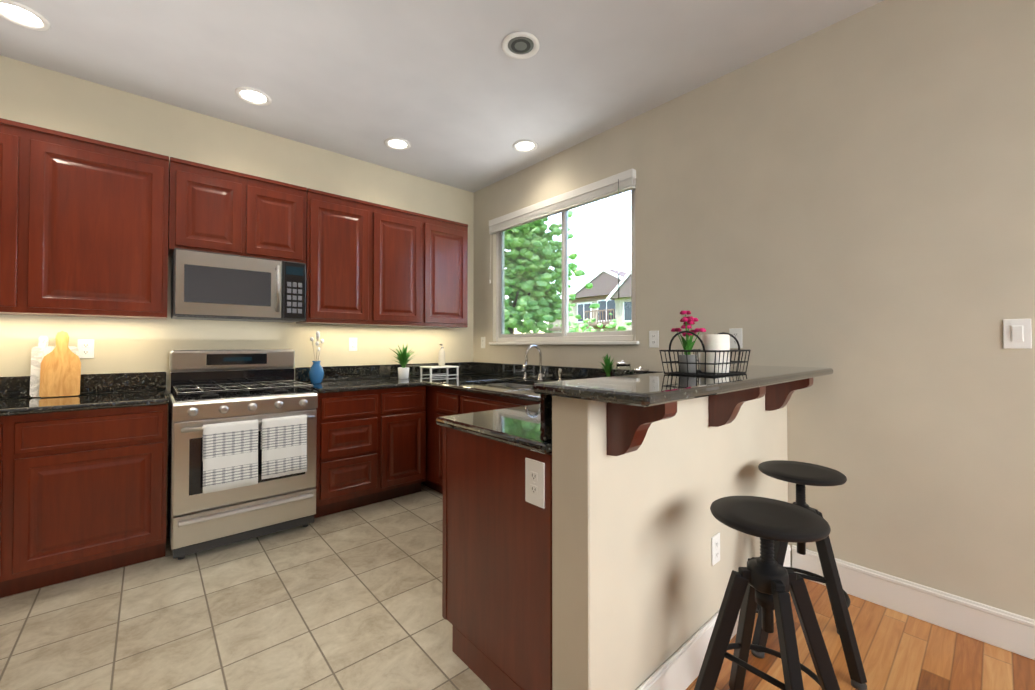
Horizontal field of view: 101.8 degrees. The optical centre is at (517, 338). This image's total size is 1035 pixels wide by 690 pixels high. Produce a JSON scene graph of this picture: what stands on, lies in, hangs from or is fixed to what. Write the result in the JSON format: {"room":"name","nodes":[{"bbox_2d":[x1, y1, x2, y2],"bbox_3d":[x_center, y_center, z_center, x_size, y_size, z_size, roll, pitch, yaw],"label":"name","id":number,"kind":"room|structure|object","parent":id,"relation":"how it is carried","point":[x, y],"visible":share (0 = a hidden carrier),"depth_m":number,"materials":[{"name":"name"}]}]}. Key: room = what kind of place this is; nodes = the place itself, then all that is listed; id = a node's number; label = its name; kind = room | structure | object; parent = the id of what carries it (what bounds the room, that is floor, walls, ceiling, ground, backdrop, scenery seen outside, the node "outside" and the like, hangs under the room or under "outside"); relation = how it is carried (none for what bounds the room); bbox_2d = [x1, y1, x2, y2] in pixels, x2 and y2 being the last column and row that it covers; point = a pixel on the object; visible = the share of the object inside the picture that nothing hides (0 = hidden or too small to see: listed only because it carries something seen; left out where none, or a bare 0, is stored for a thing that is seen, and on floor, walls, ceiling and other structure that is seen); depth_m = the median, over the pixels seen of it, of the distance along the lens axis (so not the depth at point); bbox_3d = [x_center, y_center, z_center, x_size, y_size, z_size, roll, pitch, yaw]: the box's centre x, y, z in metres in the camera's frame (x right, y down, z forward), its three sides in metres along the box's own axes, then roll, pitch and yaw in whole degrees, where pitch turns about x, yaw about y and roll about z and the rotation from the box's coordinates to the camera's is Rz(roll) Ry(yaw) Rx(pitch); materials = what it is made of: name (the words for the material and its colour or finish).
{"room":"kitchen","nodes":[
{"label":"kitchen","id":0,"kind":"room"},
{"bbox_2d":[0,55,473,526],"bbox_3d":[-2.643,-0.141,2.840,5.920,3.000,0.160,1,-1,-41],"label":"wall","id":1,"kind":"structure","parent":0,"point":[34,95],"depth_m":3.06,"materials":[{"name":"paint"}]},
{"bbox_2d":[0,118,19,314],"bbox_3d":[-3.007,-0.660,2.201,0.600,1.030,0.328,1,-1,-41],"label":"upper cabinet","id":2,"kind":"object","parent":1,"relation":"attached to","point":[9,129],"depth_m":2.24,"materials":[{"name":"brown wood"}]},
{"bbox_2d":[77,339,93,357],"bbox_3d":[-2.723,0.062,2.655,0.075,0.120,0.008,1,-1,-41],"label":"electrical outlet","id":3,"kind":"object","parent":1,"relation":"attached to","point":[85,347],"visible":0.94,"depth_m":2.65,"materials":[{"name":"white plastic"}]},
{"bbox_2d":[16,123,168,319],"bbox_3d":[-2.554,-0.654,2.598,0.605,1.030,0.328,1,-1,-41],"label":"upper cabinet","id":4,"kind":"object","parent":1,"relation":"attached to","point":[83,226],"depth_m":2.45,"materials":[{"name":"brown wood"}]},
{"bbox_2d":[168,157,306,263],"bbox_3d":[-2.019,-0.867,3.071,0.810,0.590,0.328,1,-1,-41],"label":"upper cabinet","id":5,"kind":"object","parent":1,"relation":"attached to","point":[216,209],"visible":0.98,"depth_m":2.91,"materials":[{"name":"brown wood"}]},
{"bbox_2d":[171,248,305,322],"bbox_3d":[-1.977,-0.353,3.015,0.763,0.434,0.456,1,-1,-41],"label":"microwave","id":6,"kind":"object","parent":5,"relation":"attached to","point":[205,285],"visible":1,"depth_m":2.85,"materials":[{"name":"grey metal"}]},
{"bbox_2d":[296,188,371,325],"bbox_3d":[-1.524,-0.641,3.502,0.495,1.030,0.328,1,-1,-41],"label":"upper cabinet","id":7,"kind":"object","parent":1,"relation":"attached to","point":[370,264],"depth_m":3.37,"materials":[{"name":"brown wood"}]},
{"bbox_2d":[349,338,356,350],"bbox_3d":[-1.467,0.047,3.756,0.075,0.120,0.008,1,-1,-41],"label":"electrical outlet","id":8,"kind":"object","parent":1,"relation":"attached to","point":[352,344],"visible":1,"depth_m":3.75,"materials":[{"name":"white plastic"}]},
{"bbox_2d":[368,203,423,326],"bbox_3d":[-1.155,-0.637,3.825,0.486,1.030,0.328,1,-1,-41],"label":"upper cabinet","id":9,"kind":"object","parent":1,"relation":"attached to","point":[397,234],"depth_m":3.70,"materials":[{"name":"brown wood"}]},
{"bbox_2d":[424,215,467,327],"bbox_3d":[-0.783,-0.632,4.151,0.503,1.030,0.328,1,-1,-41],"label":"upper cabinet","id":10,"kind":"object","parent":1,"relation":"attached to","point":[445,241],"depth_m":4.02,"materials":[{"name":"brown wood"}]},
{"bbox_2d":[0,484,490,689],"bbox_3d":[-1.595,1.312,1.624,5.600,0.060,3.020,1,-1,-41],"label":"floor","id":11,"kind":"structure","parent":0,"point":[350,599],"depth_m":1.94,"materials":[{"name":"beige tile"}]},
{"bbox_2d":[0,416,3,467],"bbox_3d":[-2.912,0.832,2.079,0.600,0.912,0.600,1,-1,-41],"label":"base cabinet","id":12,"kind":"object","parent":11,"relation":"on","point":[1,417],"depth_m":2.05,"materials":[{"name":"brown wood"}]},
{"bbox_2d":[0,372,168,415],"bbox_3d":[-2.909,0.293,2.067,1.830,0.160,0.638,1,-1,-41],"label":"countertop","id":13,"kind":"structure","parent":12,"relation":"on","point":[12,389],"depth_m":2.46,"materials":[{"name":"stone"}]},
{"bbox_2d":[30,336,77,396],"bbox_3d":[-2.783,0.162,2.532,0.190,0.361,0.064,1,-1,-41],"label":"marble cutting board","id":14,"kind":"object","parent":13,"relation":"on","point":[41,350],"visible":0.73,"depth_m":2.48,"materials":[{"name":"white stone"}]},
{"bbox_2d":[39,331,80,397],"bbox_3d":[-2.737,0.147,2.526,0.164,0.392,0.084,1,-1,-41],"label":"cutting board","id":15,"kind":"object","parent":13,"relation":"on","point":[60,371],"visible":0.98,"depth_m":2.52,"materials":[{"name":"brown wood"}]},
{"bbox_2d":[0,404,167,597],"bbox_3d":[-2.461,0.838,2.475,0.600,0.912,0.600,1,-1,-41],"label":"base cabinet","id":16,"kind":"object","parent":11,"relation":"on","point":[83,493],"depth_m":2.22,"materials":[{"name":"brown wood"}]},
{"bbox_2d":[167,349,317,559],"bbox_3d":[-1.866,0.687,2.871,0.775,1.225,0.741,1,-1,-41],"label":"range","id":17,"kind":"object","parent":11,"relation":"on","point":[242,436],"visible":1,"depth_m":2.65,"materials":[{"name":"metal"}]},
{"bbox_2d":[301,386,425,517],"bbox_3d":[-1.291,0.852,3.500,0.873,0.913,0.601,1,-1,-41],"label":"base cabinet","id":18,"kind":"object","parent":11,"relation":"on","point":[371,446],"visible":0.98,"depth_m":3.24,"materials":[{"name":"brown wood"}]},
{"bbox_2d":[295,364,423,393],"bbox_3d":[-1.297,0.313,3.466,0.818,0.160,0.660,1,-1,-41],"label":"countertop","id":19,"kind":"structure","parent":18,"relation":"on","point":[366,374],"depth_m":3.60,"materials":[{"name":"stone"}]},
{"bbox_2d":[309,331,323,383],"bbox_3d":[-1.604,0.145,3.375,0.126,0.421,0.112,1,-1,-41],"label":"vase","id":20,"kind":"object","parent":19,"relation":"on","point":[316,373],"visible":1,"depth_m":3.34,"materials":[{"name":"blue ceramic"}]},
{"bbox_2d":[389,343,417,378],"bbox_3d":[-1.037,0.201,3.834,0.313,0.324,0.308,1,-1,-41],"label":"potted plant","id":21,"kind":"object","parent":19,"relation":"on","point":[403,359],"visible":1,"depth_m":3.80,"materials":[{"name":"green plant"}]},
{"bbox_2d":[422,386,433,489],"bbox_3d":[-0.579,0.860,4.033,0.896,0.912,0.743,1,-1,-41],"label":"base cabinet","id":22,"kind":"object","parent":11,"relation":"on","point":[429,482],"depth_m":3.57,"materials":[{"name":"brown wood"}]},
{"bbox_2d":[434,382,517,493],"bbox_3d":[-0.221,0.854,3.625,0.896,0.912,0.343,1,-1,-41],"label":"base cabinet","id":23,"kind":"object","parent":11,"relation":"on","point":[440,402],"depth_m":3.42,"materials":[{"name":"brown wood"}]},
{"bbox_2d":[458,384,533,413],"bbox_3d":[0.167,0.848,3.182,0.896,0.912,0.835,1,-1,-41],"label":"base cabinet","id":24,"kind":"object","parent":11,"relation":"on","point":[468,402],"depth_m":2.99,"materials":[{"name":"brown wood"}]},
{"bbox_2d":[408,362,832,384],"bbox_3d":[0.219,0.376,3.084,0.960,0.426,3.233,1,-1,-41],"label":"countertop","id":25,"kind":"structure","parent":24,"relation":"on","point":[780,374],"depth_m":2.05,"materials":[{"name":"stone"}]},
{"bbox_2d":[420,365,458,377],"bbox_3d":[-0.763,0.317,4.117,0.320,0.100,0.210,1,-1,-41],"label":"white riser","id":26,"kind":"object","parent":25,"relation":"on","point":[445,366],"visible":1,"depth_m":4.08,"materials":[{"name":"white plastic"}]},
{"bbox_2d":[438,344,444,365],"bbox_3d":[-0.751,0.156,4.163,0.071,0.221,0.066,1,-1,-41],"label":"soap dispenser","id":27,"kind":"object","parent":26,"relation":"on","point":[441,357],"visible":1,"depth_m":4.14,"materials":[{"name":"white plastic"}]},
{"bbox_2d":[523,345,545,380],"bbox_3d":[0.158,0.203,3.585,0.238,0.311,0.126,1,-1,-41],"label":"faucet","id":28,"kind":"object","parent":25,"relation":"on","point":[540,376],"visible":1,"depth_m":3.64,"materials":[{"name":"silver metal"}]},
{"bbox_2d":[558,369,561,380],"bbox_3d":[0.355,0.302,3.494,0.044,0.112,0.044,1,-1,-41],"label":"sprayer","id":29,"kind":"object","parent":25,"relation":"on","point":[560,374],"visible":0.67,"depth_m":3.48,"materials":[{"name":"silver metal"}]},
{"bbox_2d":[598,353,615,376],"bbox_3d":[0.650,0.227,3.046,0.141,0.249,0.139,1,-1,-41],"label":"potted plant","id":30,"kind":"object","parent":25,"relation":"on","point":[607,367],"visible":0.62,"depth_m":3.04,"materials":[{"name":"green plant"}]},
{"bbox_2d":[615,360,631,375],"bbox_3d":[0.745,0.249,2.959,0.110,0.202,0.110,1,-1,-41],"label":"glass jar","id":31,"kind":"object","parent":25,"relation":"on","point":[623,367],"visible":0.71,"depth_m":2.92,"materials":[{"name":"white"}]},
{"bbox_2d":[633,367,648,374],"bbox_3d":[0.837,0.268,2.854,0.116,0.162,0.116,1,-1,-41],"label":"glass jar","id":32,"kind":"object","parent":25,"relation":"on","point":[640,370],"visible":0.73,"depth_m":2.81,"materials":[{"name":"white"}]},
{"bbox_2d":[442,426,551,689],"bbox_3d":[0.203,0.828,1.825,0.830,0.913,0.638,1,-1,-41],"label":"base cabinet","id":33,"kind":"object","parent":11,"relation":"on","point":[497,575],"visible":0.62,"depth_m":1.52,"materials":[{"name":"brown wood"}]},
{"bbox_2d":[525,458,544,508],"bbox_3d":[0.055,0.466,1.367,0.008,0.145,0.088,1,-1,-41],"label":"outlet","id":34,"kind":"object","parent":33,"relation":"attached to","point":[534,482],"visible":1,"depth_m":1.36,"materials":[{"name":"white plastic"}]},
{"bbox_2d":[424,365,771,453],"bbox_3d":[0.275,0.256,1.678,0.813,0.225,1.043,1,-1,-41],"label":"countertop","id":35,"kind":"structure","parent":33,"relation":"on","point":[528,427],"depth_m":1.54,"materials":[{"name":"stone"}]},
{"bbox_2d":[659,310,750,376],"bbox_3d":[0.778,0.015,1.741,0.352,0.256,0.230,1,-1,-41],"label":"wire basket","id":36,"kind":"object","parent":35,"relation":"on","point":[715,357],"visible":1,"depth_m":1.69,"materials":[{"name":"black metal"}]},
{"bbox_2d":[0,0,883,192],"bbox_3d":[-0.415,-1.737,0.321,5.920,0.120,6.920,1,-1,-41],"label":"ceiling","id":37,"kind":"structure","parent":0,"point":[452,93],"depth_m":2.49,"materials":[{"name":"paint"}]},
{"bbox_2d":[0,0,50,30],"bbox_3d":[-2.528,-1.644,2.138,0.210,0.011,0.210,1,-1,-41],"label":"recessed light","id":38,"kind":"object","parent":37,"relation":"in","point":[19,14],"visible":1,"depth_m":2.15,"materials":[{"name":"white"}]},
{"bbox_2d":[235,87,271,105],"bbox_3d":[-1.780,-1.634,2.840,0.210,0.011,0.210,1,-1,-41],"label":"recessed light","id":39,"kind":"object","parent":37,"relation":"in","point":[250,95],"visible":1,"depth_m":2.84,"materials":[{"name":"white"}]},
{"bbox_2d":[384,138,410,149],"bbox_3d":[-1.000,-1.624,3.511,0.210,0.011,0.210,1,-1,-41],"label":"recessed light","id":40,"kind":"object","parent":37,"relation":"in","point":[397,143],"visible":1,"depth_m":3.50,"materials":[{"name":"white"}]},
{"bbox_2d":[502,32,539,58],"bbox_3d":[0.018,-1.641,2.360,0.210,0.011,0.210,1,-1,-41],"label":"recessed light","id":41,"kind":"object","parent":37,"relation":"in","point":[520,45],"visible":1,"depth_m":2.35,"materials":[{"name":"white metal"}]},
{"bbox_2d":[513,140,537,151],"bbox_3d":[0.065,-1.624,3.546,0.210,0.011,0.210,1,-1,-41],"label":"recessed light","id":42,"kind":"object","parent":37,"relation":"in","point":[525,145],"visible":1,"depth_m":3.54,"materials":[{"name":"white"}]},
{"bbox_2d":[552,395,787,689],"bbox_3d":[0.805,0.734,1.828,1.728,1.103,0.150,1,-1,-41],"label":"wall","id":43,"kind":"structure","parent":0,"point":[639,583],"depth_m":1.39,"materials":[{"name":"paint"}]},
{"bbox_2d":[711,533,719,565],"bbox_3d":[0.817,0.864,1.730,0.072,0.115,0.008,1,-1,-41],"label":"outlet","id":44,"kind":"object","parent":43,"relation":"attached to","point":[715,547],"visible":1,"depth_m":1.72,"materials":[{"name":"white plastic"}]},
{"bbox_2d":[636,545,795,689],"bbox_3d":[0.852,1.204,1.745,1.698,0.160,0.021,1,-1,-41],"label":"baseboard","id":45,"kind":"structure","parent":43,"relation":"attached to","point":[679,668],"depth_m":1.54,"materials":[{"name":"white wood"}]},
{"bbox_2d":[473,0,1034,619],"bbox_3d":[1.803,-0.151,2.137,0.160,3.000,6.760,1,-1,-41],"label":"wall","id":46,"kind":"structure","parent":0,"point":[849,200],"depth_m":2.07,"materials":[{"name":"paint"}]},
{"bbox_2d":[481,337,484,347],"bbox_3d":[-0.367,0.038,4.481,0.008,0.120,0.075,1,-1,-41],"label":"electrical outlet","id":47,"kind":"object","parent":46,"relation":"attached to","point":[482,342],"visible":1,"depth_m":4.48,"materials":[{"name":"white plastic"}]},
{"bbox_2d":[489,168,638,344],"bbox_3d":[0.319,-0.594,3.742,0.175,1.288,1.760,1,-1,-41],"label":"window","id":48,"kind":"structure","parent":46,"relation":"in","point":[565,267],"depth_m":3.64,"materials":[{"name":"white"}]},
{"bbox_2d":[649,331,658,347],"bbox_3d":[0.961,0.001,2.966,0.008,0.120,0.075,1,-1,-41],"label":"electrical outlet","id":49,"kind":"object","parent":46,"relation":"attached to","point":[653,339],"visible":1,"depth_m":2.96,"materials":[{"name":"white plastic"}]},
{"bbox_2d":[729,328,742,347],"bbox_3d":[1.324,-0.005,2.553,0.008,0.120,0.075,1,-1,-41],"label":"electrical outlet","id":50,"kind":"object","parent":46,"relation":"attached to","point":[736,333],"visible":0.81,"depth_m":2.55,"materials":[{"name":"white plastic"}]},
{"bbox_2d":[796,546,1034,659],"bbox_3d":[2.677,1.193,0.982,0.021,0.160,3.576,1,-1,-41],"label":"baseboard","id":51,"kind":"structure","parent":46,"relation":"attached to","point":[1015,633],"depth_m":1.89,"materials":[{"name":"white wood"}]},
{"bbox_2d":[1003,319,1031,348],"bbox_3d":[2.048,-0.022,1.724,0.013,0.122,0.075,1,-1,-41],"label":"light switch","id":52,"kind":"object","parent":46,"relation":"attached to","point":[1017,333],"visible":1,"depth_m":1.72,"materials":[{"name":"white plastic"}]},
{"bbox_2d":[686,579,1034,689],"bbox_3d":[0.580,1.277,-0.858,5.600,0.060,3.580,1,-1,-41],"label":"floor","id":53,"kind":"structure","parent":0,"point":[899,650],"depth_m":1.70,"materials":[{"name":"brown wood"}]},
{"bbox_2d":[694,496,839,689],"bbox_3d":[0.755,0.902,1.270,0.405,0.750,0.405,1,-1,-41],"label":"stool","id":54,"kind":"object","parent":53,"relation":"on","point":[766,581],"visible":1,"depth_m":1.25,"materials":[{"name":"black wood"}]},
{"bbox_2d":[751,460,866,689],"bbox_3d":[1.199,0.919,1.779,0.371,0.730,0.371,0,-1,30],"label":"stool","id":55,"kind":"object","parent":53,"relation":"on","point":[800,475],"visible":0.73,"depth_m":1.68,"materials":[{"name":"black wood"}]}
]}

